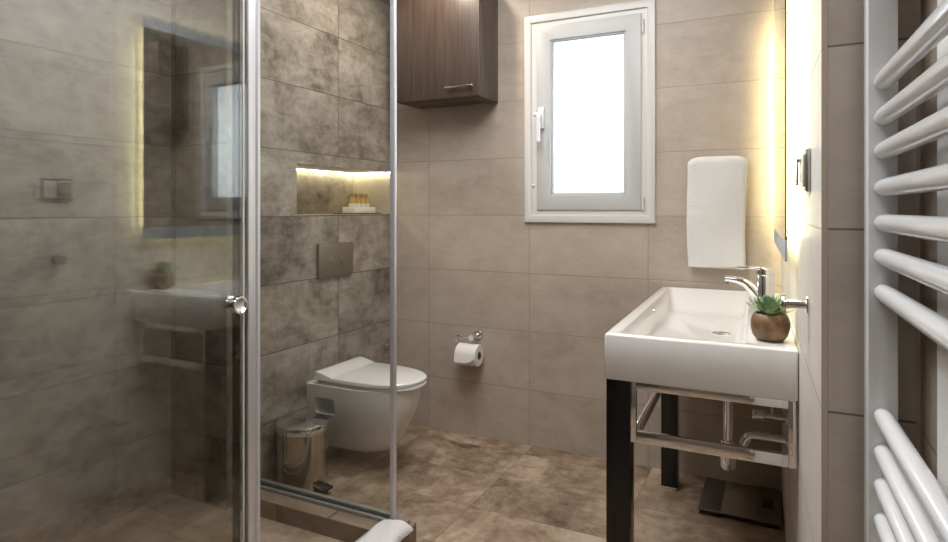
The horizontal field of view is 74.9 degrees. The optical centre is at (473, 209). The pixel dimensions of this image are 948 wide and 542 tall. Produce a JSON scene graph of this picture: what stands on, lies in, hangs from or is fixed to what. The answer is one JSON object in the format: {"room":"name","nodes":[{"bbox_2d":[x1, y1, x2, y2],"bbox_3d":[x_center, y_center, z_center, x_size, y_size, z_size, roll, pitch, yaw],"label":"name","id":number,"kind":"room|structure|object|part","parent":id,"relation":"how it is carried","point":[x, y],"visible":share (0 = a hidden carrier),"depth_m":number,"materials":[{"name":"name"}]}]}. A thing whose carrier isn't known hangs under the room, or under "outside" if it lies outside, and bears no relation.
{"room":"bathroom","nodes":[
{"label":"bathroom","id":0,"kind":"room"},
{"bbox_2d":[0,0,170,541],"bbox_3d":[-1.911,-0.091,1.527,0.121,2.620,2.545,0,0,26],"label":"wall","id":1,"kind":"structure","parent":0,"point":[85,85],"depth_m":2.31,"materials":[{"name":"grey tile"}]},
{"bbox_2d":[171,0,389,509],"bbox_3d":[-0.935,-0.091,3.131,0.450,2.620,1.195,0,0,26],"label":"wall","id":2,"kind":"structure","parent":0,"point":[325,64],"depth_m":2.72,"materials":[{"name":"tile"}]},
{"bbox_2d":[317,242,352,278],"bbox_3d":[-0.690,0.252,3.093,0.022,0.166,0.265,0,0,26],"label":"flush plate","id":3,"kind":"object","parent":2,"relation":"attached to","point":[333,259],"visible":1,"depth_m":3.07,"materials":[{"name":"brown metal"}]},
{"bbox_2d":[297,169,389,174],"bbox_3d":[-0.767,-0.208,3.274,0.269,0.005,0.786,0,0,26],"label":"led strip","id":4,"kind":"object","parent":2,"relation":"attached to","point":[297,169],"visible":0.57,"depth_m":3.56,"materials":[{"name":"white plastic"}]},
{"bbox_2d":[333,207,380,213],"bbox_3d":[-0.654,0.007,3.484,0.120,0.040,0.288,0,0,26],"label":"tray","id":5,"kind":"object","parent":2,"relation":"on","point":[345,210],"visible":0.94,"depth_m":3.43,"materials":[{"name":"white ceramic"}]},
{"bbox_2d":[349,193,355,206],"bbox_3d":[-0.678,-0.035,3.443,0.037,0.106,0.037,0,0,26],"label":"toiletry bottle","id":6,"kind":"object","parent":5,"relation":"in","point":[352,203],"visible":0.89,"depth_m":3.43,"materials":[{"name":"brown plastic"}]},
{"bbox_2d":[355,193,359,206],"bbox_3d":[-0.659,-0.035,3.481,0.037,0.106,0.037,0,0,26],"label":"toiletry bottle","id":7,"kind":"object","parent":5,"relation":"in","point":[357,200],"visible":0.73,"depth_m":3.47,"materials":[{"name":"brown plastic"}]},
{"bbox_2d":[359,194,364,206],"bbox_3d":[-0.640,-0.035,3.520,0.037,0.106,0.037,0,0,26],"label":"toiletry bottle","id":8,"kind":"object","parent":5,"relation":"in","point":[362,200],"visible":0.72,"depth_m":3.51,"materials":[{"name":"brown plastic"}]},
{"bbox_2d":[364,194,368,206],"bbox_3d":[-0.621,-0.035,3.558,0.037,0.106,0.037,0,0,26],"label":"toiletry bottle","id":9,"kind":"object","parent":5,"relation":"in","point":[365,195],"visible":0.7,"depth_m":3.54,"materials":[{"name":"brown plastic"}]},
{"bbox_2d":[306,356,426,451],"bbox_3d":[-0.476,0.949,2.954,0.530,0.377,0.344,0,0,26],"label":"toilet","id":10,"kind":"object","parent":2,"relation":"attached to","point":[354,394],"visible":0.9,"depth_m":2.84,"materials":[{"name":"white ceramic"}]},
{"bbox_3d":[-0.456,0.781,2.944,0.484,0.042,0.344,0,0,26],"label":"lid","id":11,"kind":"part","parent":10,"relation":"part of","materials":[{"name":"white plastic"}]},
{"bbox_3d":[-0.451,0.810,2.941,0.475,0.014,0.326,0,0,26],"label":"seat","id":12,"kind":"part","parent":10,"relation":"part of","materials":[{"name":"white plastic"}]},
{"bbox_2d":[383,338,389,347],"bbox_3d":[-0.484,0.756,3.490,0.040,0.058,0.036,0,0,26],"label":"valve","id":13,"kind":"object","parent":2,"relation":"attached to","point":[386,344],"visible":0.77,"depth_m":3.48,"materials":[{"name":"silver metal"}]},
{"bbox_2d":[68,424,785,541],"bbox_3d":[-0.378,1.276,1.492,2.900,0.126,4.040,0,0,26],"label":"floor","id":14,"kind":"structure","parent":0,"point":[455,486],"depth_m":2.56,"materials":[{"name":"brown tile"}]},
{"bbox_2d":[276,413,332,493],"bbox_3d":[-0.730,1.071,2.709,0.277,0.295,0.226,0,0,26],"label":"pedal bin","id":15,"kind":"object","parent":14,"relation":"on","point":[301,438],"visible":0.88,"depth_m":2.63,"materials":[{"name":"silver metal"}]},
{"bbox_3d":[-0.753,0.945,2.720,0.226,0.041,0.226,0,0,26],"label":"lid","id":16,"kind":"part","parent":15,"relation":"part of","materials":[{"name":"silver metal"}]},
{"bbox_2d":[231,486,415,541],"bbox_3d":[-1.167,1.181,1.238,0.810,0.075,2.685,0,0,26],"label":"shower curb","id":17,"kind":"object","parent":14,"relation":"on","point":[319,519],"visible":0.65,"depth_m":2.33,"materials":[{"name":"brown stone"}]},
{"bbox_2d":[225,0,409,541],"bbox_3d":[-1.112,0.061,1.372,0.789,2.165,2.374,0,0,26],"label":"shower frame","id":18,"kind":"object","parent":17,"relation":"on","point":[248,304],"visible":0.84,"depth_m":1.64,"materials":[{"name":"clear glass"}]},
{"bbox_3d":[-0.613,0.247,1.597,0.034,0.047,0.047,0,0,26],"label":"door knob","id":19,"kind":"part","parent":18,"relation":"part of","materials":[{"name":"silver metal"}]},
{"bbox_3d":[-0.616,1.133,2.426,0.694,0.022,0.044,0,0,26],"label":"rail","id":20,"kind":"part","parent":18,"relation":"part of","materials":[{"name":"silver metal"}]},
{"bbox_3d":[-0.293,0.082,2.257,0.026,2.125,0.024,0,0,26],"label":"corner post","id":21,"kind":"part","parent":18,"relation":"part of","materials":[{"name":"silver metal"}]},
{"bbox_2d":[357,519,412,541],"bbox_3d":[-0.396,1.109,1.935,0.133,0.040,0.598,0,0,26],"label":"towel","id":22,"kind":"object","parent":17,"relation":"on","point":[388,530],"visible":1,"depth_m":2.11,"materials":[{"name":"white fabric"}]},
{"bbox_2d":[606,378,796,541],"bbox_3d":[0.839,0.855,2.180,0.508,0.728,1.062,0,0,26],"label":"console","id":23,"kind":"object","parent":14,"relation":"on","point":[623,428],"visible":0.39,"depth_m":1.79,"materials":[{"name":"black paint"}]},
{"bbox_3d":[0.432,0.849,1.829,0.070,0.716,0.072,0,0,26],"label":"leg","id":24,"kind":"part","parent":23,"relation":"part of","materials":[{"name":"black paint"}]},
{"bbox_3d":[0.674,0.655,2.250,0.020,0.024,0.992,0,0,25],"label":"rail","id":25,"kind":"part","parent":23,"relation":"part of","materials":[{"name":"silver metal"}]},
{"bbox_3d":[0.862,0.849,2.721,0.070,0.716,0.072,0,0,26],"label":"leg","id":26,"kind":"part","parent":23,"relation":"part of","materials":[{"name":"black paint"}]},
{"bbox_2d":[605,286,798,401],"bbox_3d":[0.851,0.425,2.231,0.536,0.132,1.210,0,0,26],"label":"washbasin","id":27,"kind":"object","parent":23,"relation":"on","point":[703,339],"visible":0.94,"depth_m":1.74,"materials":[{"name":"white ceramic"}]},
{"bbox_2d":[725,266,774,311],"bbox_3d":[0.962,0.280,2.157,0.160,0.159,0.062,0,0,26],"label":"mixer","id":28,"kind":"object","parent":27,"relation":"on","point":[765,276],"visible":0.87,"depth_m":2.13,"materials":[{"name":"silver metal"}]},
{"bbox_3d":[0.952,0.288,2.162,0.139,0.106,0.038,0,0,26],"label":"spout","id":29,"kind":"part","parent":28,"relation":"part of","materials":[{"name":"silver metal"}]},
{"bbox_3d":[0.978,0.212,2.149,0.120,0.024,0.060,0,0,26],"label":"lever","id":30,"kind":"part","parent":28,"relation":"part of","materials":[{"name":"silver metal"}]},
{"bbox_2d":[720,401,787,470],"bbox_3d":[0.946,0.694,2.098,0.218,0.406,0.068,0,0,26],"label":"trap","id":31,"kind":"object","parent":27,"relation":"attached to","point":[728,464],"visible":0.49,"depth_m":2.11,"materials":[{"name":"silver metal"}]},
{"bbox_2d":[720,437,735,470],"bbox_3d":[0.876,0.845,2.133,0.052,0.104,0.052,0,0,26],"label":"cup","id":32,"kind":"object","parent":31,"relation":"on","point":[728,464],"depth_m":2.11,"materials":[{"name":"silver metal"}]},
{"bbox_2d":[746,294,796,341],"bbox_3d":[0.813,0.296,1.698,0.108,0.125,0.124,0,0,-9],"label":"potted succulent","id":33,"kind":"object","parent":27,"relation":"on","point":[768,323],"visible":0.95,"depth_m":1.67,"materials":[{"name":"brown ceramic"}]},
{"bbox_3d":[0.646,0.582,1.700,0.428,0.179,0.020,0,0,26],"label":"towel frame","id":34,"kind":"part","parent":23,"relation":"part of","materials":[{"name":"silver metal"}]},
{"bbox_2d":[698,477,780,529],"bbox_3d":[1.100,1.204,2.554,0.299,0.029,0.315,0,0,26],"label":"bathroom scale","id":35,"kind":"object","parent":14,"relation":"on","point":[762,505],"visible":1,"depth_m":2.52,"materials":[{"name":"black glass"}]},
{"bbox_3d":[1.005,1.194,2.601,0.083,0.002,0.307,0,0,26],"label":"electrode plate","id":36,"kind":"part","parent":35,"relation":"part of","materials":[{"name":"grey metal"}]},
{"bbox_3d":[1.193,1.194,2.509,0.088,0.002,0.307,0,0,26],"label":"electrode plate","id":37,"kind":"part","parent":35,"relation":"part of","materials":[{"name":"grey metal"}]},
{"bbox_2d":[353,0,780,490],"bbox_3d":[0.472,-0.091,3.213,2.900,2.620,0.200,0,0,26],"label":"wall","id":38,"kind":"structure","parent":0,"point":[543,298],"depth_m":3.13,"materials":[{"name":"beige tile"}]},
{"bbox_2d":[397,0,497,108],"bbox_3d":[-0.147,-0.860,3.266,0.486,0.593,0.254,0,0,26],"label":"upper cabinet","id":39,"kind":"object","parent":38,"relation":"attached to","point":[447,50],"visible":1,"depth_m":3.18,"materials":[{"name":"brown wood"}]},
{"bbox_3d":[-0.074,-0.614,3.103,0.158,0.010,0.026,0,0,26],"label":"handle","id":40,"kind":"part","parent":39,"relation":"part of","materials":[{"name":"silver metal"}]},
{"bbox_2d":[455,330,481,354],"bbox_3d":[-0.020,0.706,3.295,0.152,0.112,0.090,0,0,26],"label":"toilet roll holder","id":41,"kind":"object","parent":38,"relation":"attached to","point":[477,334],"visible":0.73,"depth_m":3.29,"materials":[{"name":"silver metal"}]},
{"bbox_3d":[0.001,0.674,3.280,0.034,0.034,0.082,0,0,26],"label":"post","id":42,"kind":"part","parent":41,"relation":"part of","materials":[{"name":"silver metal"}]},
{"bbox_3d":[0.021,0.674,3.320,0.048,0.048,0.009,0,0,26],"label":"wall plate","id":43,"kind":"part","parent":41,"relation":"part of","materials":[{"name":"silver metal"}]},
{"bbox_2d":[454,342,483,366],"bbox_3d":[-0.028,0.767,3.264,0.122,0.114,0.121,0,0,26],"label":"toilet roll","id":44,"kind":"object","parent":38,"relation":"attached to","point":[465,353],"visible":1,"depth_m":3.23,"materials":[{"name":"white paper"}]},
{"bbox_2d":[524,0,655,222],"bbox_3d":[0.560,-0.461,3.057,0.657,1.056,0.152,0,0,26],"label":"window","id":45,"kind":"structure","parent":38,"relation":"in","point":[590,73],"depth_m":3.06,"materials":[{"name":"white plastic"}]},
{"bbox_3d":[0.327,-0.428,3.124,0.034,0.179,0.064,0,0,33],"label":"handle","id":46,"kind":"part","parent":45,"relation":"part of","materials":[{"name":"white plastic"}]},
{"bbox_3d":[0.568,-0.463,3.072,0.526,0.934,0.059,0,0,26],"label":"sash","id":47,"kind":"part","parent":45,"relation":"part of","materials":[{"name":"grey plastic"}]},
{"bbox_3d":[0.567,-0.463,3.069,0.371,0.780,0.006,0,0,26],"label":"pane","id":48,"kind":"part","parent":45,"relation":"part of","materials":[{"name":"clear glass"}]},
{"bbox_2d":[750,311,789,341],"bbox_3d":[0.811,0.322,1.696,0.099,0.075,0.099,0,0,26],"label":"pot","id":49,"kind":"object","parent":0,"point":[767,326],"depth_m":1.66,"materials":[{"name":"brown ceramic"}]},
{"bbox_2d":[781,0,820,541],"bbox_3d":[1.127,-0.091,1.765,0.444,2.620,1.816,0,0,26],"label":"wall","id":50,"kind":"structure","parent":0,"point":[801,273],"depth_m":1.32,"materials":[{"name":"paint"}]},
{"bbox_2d":[752,407,787,426],"bbox_3d":[1.019,0.614,2.129,0.111,0.252,0.052,0,0,26],"label":"angle valve","id":51,"kind":"object","parent":50,"relation":"attached to","point":[757,414],"visible":0.62,"depth_m":2.12,"materials":[{"name":"silver metal"}]},
{"bbox_3d":[0.985,0.714,2.146,0.036,0.040,0.040,0,0,26],"label":"knob","id":52,"kind":"part","parent":51,"relation":"part of","materials":[{"name":"silver metal"}]},
{"bbox_2d":[774,0,797,261],"bbox_3d":[1.053,-0.364,2.107,0.031,1.003,1.091,0,0,25],"label":"mirror","id":53,"kind":"object","parent":50,"relation":"attached to","point":[785,11],"visible":1,"depth_m":1.64,"materials":[{"name":"white mirror"}]},
{"bbox_2d":[774,0,786,240],"bbox_3d":[1.041,-0.364,2.112,0.005,0.893,1.091,0,0,25],"label":"mirror glass","id":54,"kind":"object","parent":53,"relation":"on","point":[780,9],"depth_m":1.91,"materials":[{"name":"mirror"}]},
{"bbox_2d":[781,295,808,313],"bbox_3d":[0.672,0.199,1.296,0.051,0.036,0.036,0,0,26],"label":"robe hook","id":55,"kind":"object","parent":50,"relation":"attached to","point":[800,304],"visible":1,"depth_m":1.29,"materials":[{"name":"silver metal"}]},
{"bbox_3d":[0.674,0.199,1.296,0.039,0.017,0.017,0,0,26],"label":"stem","id":56,"kind":"part","parent":55,"relation":"part of","materials":[{"name":"silver metal"}]},
{"bbox_3d":[0.693,0.199,1.286,0.005,0.032,0.032,0,0,25],"label":"wall plate","id":57,"kind":"part","parent":55,"relation":"part of","materials":[{"name":"silver metal"}]},
{"bbox_2d":[796,148,810,192],"bbox_3d":[0.686,-0.079,1.292,0.022,0.087,0.115,0,0,25],"label":"switch plate","id":58,"kind":"object","parent":50,"relation":"attached to","point":[804,160],"visible":1,"depth_m":1.25,"materials":[{"name":"silver metal"}]},
{"bbox_3d":[0.692,-0.079,1.289,0.009,0.087,0.115,0,0,25],"label":"plate","id":59,"kind":"part","parent":58,"relation":"part of","materials":[{"name":"silver metal"}]},
{"bbox_2d":[828,0,915,541],"bbox_3d":[0.636,-0.091,0.993,0.120,2.620,0.004,0,0,26],"label":"wall","id":60,"kind":"structure","parent":0,"point":[845,17],"depth_m":1.00,"materials":[{"name":"beige tile"}]},
{"bbox_2d":[821,0,827,541],"bbox_3d":[0.577,-0.091,1.020,0.009,2.620,0.007,0,0,26],"label":"trim","id":61,"kind":"structure","parent":60,"relation":"attached to","point":[824,3],"depth_m":1.02,"materials":[{"name":"beige"}]},
{"bbox_2d":[916,0,936,479],"bbox_3d":[0.381,-0.091,0.048,0.260,2.620,1.924,0,0,26],"label":"wall","id":62,"kind":"structure","parent":0,"point":[926,155],"depth_m":0.90,"materials":[{"name":"brown stone"}]},
{"bbox_2d":[864,0,947,541],"bbox_3d":[0.501,-0.041,0.667,0.072,1.680,0.640,0,0,26],"label":"towel radiator","id":63,"kind":"object","parent":62,"relation":"attached to","point":[904,501],"visible":1,"depth_m":0.85,"materials":[{"name":"white metal"}]},
{"bbox_2d":[937,0,947,495],"bbox_3d":[0.557,-0.091,0.718,0.018,2.620,0.080,0,0,26],"label":"trim","id":64,"kind":"structure","parent":62,"relation":"attached to","point":[942,47],"depth_m":0.73,"materials":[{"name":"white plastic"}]},
{"bbox_3d":[1.089,-0.181,2.776,0.232,0.012,0.037,0,0,26],"label":"towel bar","id":65,"kind":"object","parent":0,"visible":0},
{"bbox_2d":[686,156,747,269],"bbox_3d":[1.084,0.015,2.763,0.256,0.504,0.047,0,0,26],"label":"hand towel","id":66,"kind":"object","parent":65,"relation":"hanging from","point":[716,185],"visible":1,"depth_m":2.74,"materials":[{"name":"white fabric"}]}
]}

